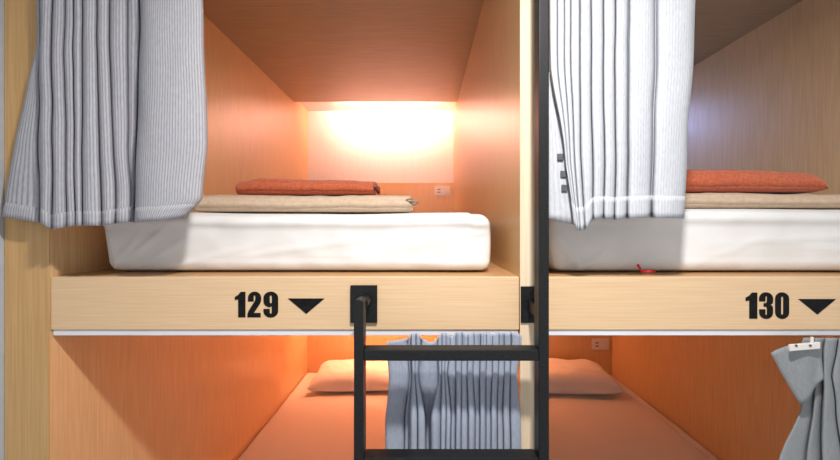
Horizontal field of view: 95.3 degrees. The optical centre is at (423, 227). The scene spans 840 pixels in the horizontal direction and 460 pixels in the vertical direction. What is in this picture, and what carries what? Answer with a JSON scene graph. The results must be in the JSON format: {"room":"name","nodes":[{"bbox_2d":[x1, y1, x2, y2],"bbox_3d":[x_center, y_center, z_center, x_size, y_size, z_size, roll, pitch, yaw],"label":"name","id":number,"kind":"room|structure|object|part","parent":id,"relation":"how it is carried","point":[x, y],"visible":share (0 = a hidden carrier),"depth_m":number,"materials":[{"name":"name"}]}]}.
{"room":"dormitory","nodes":[
{"label":"dormitory","id":0,"kind":"room"},
{"bbox_2d":[0,0,4,459],"bbox_3d":[-1.042,0.312,1.250,0.116,2.475,3.900,0,0,0],"label":"wall","id":1,"kind":"structure","parent":0,"point":[2,2],"depth_m":0.89,"materials":[{"name":"grey paint"}]},
{"bbox_3d":[0.450,1.580,1.250,3.500,0.060,3.900,0,0,0],"label":"floor","id":2,"kind":"structure","parent":0,"visible":0},
{"bbox_2d":[5,0,533,459],"bbox_3d":[-0.363,0.305,1.877,1.239,2.450,2.105,0,0,0],"label":"pod","id":3,"kind":"object","parent":2,"relation":"on","point":[431,102],"visible":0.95,"depth_m":1.17,"materials":[{"name":"brown wood"}]},
{"bbox_2d":[2,0,207,229],"bbox_3d":[-0.721,-0.380,0.851,0.494,0.768,0.073,0,0,3],"label":"curtain","id":4,"kind":"object","parent":3,"relation":"hanging from","point":[113,124],"visible":1,"depth_m":0.83,"materials":[{"name":"grey fabric"}]},
{"bbox_3d":[-0.930,-0.340,1.915,0.104,1.159,2.030,0,0,0],"label":"panel","id":5,"kind":"part","parent":3,"relation":"part of","materials":[{"name":"brown wood"}]},
{"bbox_2d":[103,213,490,270],"bbox_3d":[-0.326,0.036,1.903,1.015,0.156,1.874,0,0,0],"label":"mattress","id":6,"kind":"object","parent":3,"relation":"on","point":[198,241],"visible":0.98,"depth_m":0.98,"materials":[{"name":"white fabric"}]},
{"bbox_2d":[193,195,419,213],"bbox_3d":[-0.315,-0.070,1.137,0.604,0.053,0.260,0,0,0],"label":"folded blanket","id":7,"kind":"object","parent":6,"relation":"on","point":[244,204],"visible":0.95,"depth_m":1.03,"materials":[{"name":"beige fabric"}]},
{"bbox_2d":[236,178,380,195],"bbox_3d":[-0.336,-0.123,1.170,0.411,0.055,0.179,0,0,3],"label":"towel","id":8,"kind":"object","parent":7,"relation":"on","point":[260,186],"visible":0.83,"depth_m":1.09,"materials":[{"name":"fabric"}]},
{"bbox_3d":[-0.327,-0.885,1.753,1.102,0.067,1.668,0,0,0],"label":"ceiling panel","id":9,"kind":"part","parent":3,"relation":"part of","materials":[{"name":"brown wood"}]},
{"bbox_3d":[-0.327,-0.902,2.744,1.102,0.033,0.312,0,0,0],"label":"recess panel","id":10,"kind":"part","parent":3,"relation":"part of","materials":[{"name":"white"}]},
{"bbox_3d":[-0.327,-0.616,2.915,1.102,0.549,0.030,0,0,0],"label":"panel","id":11,"kind":"part","parent":3,"relation":"part of","materials":[{"name":"white"}]},
{"bbox_2d":[435,186,449,195],"bbox_3d":[0.138,-0.279,2.884,0.117,0.075,0.008,0,0,0],"label":"wall socket","id":12,"kind":"object","parent":3,"relation":"attached to","point":[439,190],"depth_m":2.88,"materials":[{"name":"grey plastic"}]},
{"bbox_3d":[0.241,-0.340,1.915,0.032,1.159,2.030,0,0,0],"label":"panel","id":13,"kind":"part","parent":3,"relation":"part of","materials":[{"name":"brown wood"}]},
{"bbox_2d":[50,330,519,459],"bbox_3d":[-0.363,0.885,1.915,1.239,1.290,2.030,0,0,0],"label":"pod","id":14,"kind":"object","parent":2,"relation":"on","point":[115,394],"visible":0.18,"depth_m":1.28,"materials":[{"name":"brown wood"}]},
{"bbox_3d":[-0.930,0.885,1.915,0.104,1.290,2.030,0,0,0],"label":"panel","id":15,"kind":"part","parent":14,"relation":"part of","materials":[{"name":"brown wood"}]},
{"bbox_2d":[238,373,387,459],"bbox_3d":[-0.328,1.163,1.914,1.094,0.173,1.923,0,0,0],"label":"mattress","id":16,"kind":"object","parent":14,"relation":"on","point":[310,424],"visible":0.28,"depth_m":2.07,"materials":[{"name":"white fabric"}]},
{"bbox_2d":[307,359,388,391],"bbox_3d":[-0.460,1.008,2.647,0.611,0.136,0.387,0,0,0],"label":"pillow","id":17,"kind":"object","parent":16,"relation":"on","point":[332,375],"visible":0.68,"depth_m":2.50,"materials":[{"name":"white fabric"}]},
{"bbox_2d":[385,332,521,448],"bbox_3d":[0.067,0.697,0.907,0.329,0.914,0.072,0,0,0],"label":"curtain","id":18,"kind":"object","parent":14,"relation":"hanging from","point":[431,404],"visible":0.83,"depth_m":0.89,"materials":[{"name":"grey fabric"}]},
{"bbox_3d":[0.241,0.885,1.915,0.032,1.290,2.030,0,0,0],"label":"panel","id":19,"kind":"part","parent":14,"relation":"part of","materials":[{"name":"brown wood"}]},
{"bbox_2d":[350,0,548,459],"bbox_3d":[0.052,0.389,0.850,0.449,2.317,0.100,0,0,0],"label":"ladder","id":20,"kind":"object","parent":2,"relation":"on","point":[363,298],"visible":1,"depth_m":0.80,"materials":[{"name":"black metal"}]},
{"bbox_3d":[-0.137,0.848,0.818,0.020,1.398,0.036,0,0,0],"label":"rail","id":21,"kind":"part","parent":20,"relation":"part of","materials":[{"name":"black metal"}]},
{"bbox_3d":[-0.141,0.178,0.896,0.062,0.087,0.007,0,0,0],"label":"mounting plate","id":22,"kind":"part","parent":20,"relation":"part of","materials":[{"name":"black metal"}]},
{"bbox_3d":[0.252,0.179,0.894,0.051,0.085,0.004,0,0,0],"label":"mounting plate","id":23,"kind":"part","parent":20,"relation":"part of","materials":[{"name":"black metal"}]},
{"bbox_3d":[0.251,0.389,0.818,0.022,2.317,0.036,0,0,0],"label":"rail","id":24,"kind":"part","parent":20,"relation":"part of","materials":[{"name":"black metal"}]},
{"bbox_2d":[549,0,839,329],"bbox_3d":[0.870,0.305,1.877,1.223,2.450,2.105,0,0,0],"label":"pod","id":25,"kind":"object","parent":2,"relation":"on","point":[765,93],"visible":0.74,"depth_m":1.38,"materials":[{"name":"brown wood"}]},
{"bbox_2d":[549,0,694,230],"bbox_3d":[0.440,-0.372,0.842,0.332,0.756,0.045,0,0,1],"label":"curtain","id":26,"kind":"object","parent":25,"relation":"hanging from","point":[621,72],"visible":0.99,"depth_m":0.83,"materials":[{"name":"grey fabric"}]},
{"bbox_3d":[0.854,-0.885,1.753,1.127,0.067,1.668,0,0,0],"label":"ceiling panel","id":27,"kind":"part","parent":25,"relation":"part of","materials":[{"name":"brown wood"}]},
{"bbox_2d":[549,209,839,272],"bbox_3d":[0.852,0.031,1.889,1.086,0.167,1.903,0,0,0],"label":"mattress","id":28,"kind":"object","parent":25,"relation":"on","point":[706,239],"visible":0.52,"depth_m":0.97,"materials":[{"name":"white fabric"}]},
{"bbox_2d":[685,193,839,209],"bbox_3d":[0.922,-0.077,1.138,0.674,0.048,0.244,0,0,0],"label":"folded blanket","id":29,"kind":"object","parent":28,"relation":"on","point":[692,200],"visible":0.62,"depth_m":1.02,"materials":[{"name":"beige fabric"}]},
{"bbox_2d":[686,169,827,193],"bbox_3d":[0.837,-0.136,1.133,0.522,0.071,0.195,0,0,0],"label":"towel","id":30,"kind":"object","parent":29,"relation":"on","point":[725,180],"visible":0.56,"depth_m":1.04,"materials":[{"name":"fabric"}]},
{"bbox_3d":[1.450,-0.340,1.915,0.064,1.159,2.030,0,0,0],"label":"panel","id":31,"kind":"part","parent":25,"relation":"part of","materials":[{"name":"brown wood"}]},
{"bbox_2d":[549,330,839,459],"bbox_3d":[0.870,0.885,1.915,1.223,1.290,2.030,0,0,0],"label":"pod","id":32,"kind":"object","parent":2,"relation":"on","point":[726,390],"visible":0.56,"depth_m":1.83,"materials":[{"name":"brown wood"}]},
{"bbox_2d":[592,339,608,349],"bbox_3d":[1.328,0.875,2.884,0.128,0.083,0.008,0,0,0],"label":"wall socket","id":33,"kind":"object","parent":32,"relation":"attached to","point":[597,344],"depth_m":2.88,"materials":[{"name":"grey plastic"}]},
{"bbox_2d":[549,375,718,459],"bbox_3d":[0.853,1.171,1.913,1.119,0.157,1.925,0,0,0],"label":"mattress","id":34,"kind":"object","parent":32,"relation":"on","point":[616,426],"visible":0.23,"depth_m":2.06,"materials":[{"name":"white fabric"}]},
{"bbox_2d":[549,358,623,393],"bbox_3d":[0.960,1.015,2.647,0.660,0.154,0.389,0,0,3],"label":"pillow","id":35,"kind":"object","parent":34,"relation":"on","point":[578,376],"visible":0.62,"depth_m":2.48,"materials":[{"name":"white fabric"}]},
{"bbox_2d":[771,337,839,459],"bbox_3d":[0.935,0.673,0.880,0.326,0.860,0.060,0,0,0],"label":"curtain","id":36,"kind":"object","parent":32,"relation":"hanging from","point":[810,368],"visible":1,"depth_m":0.88,"materials":[{"name":"grey fabric"}]}
]}

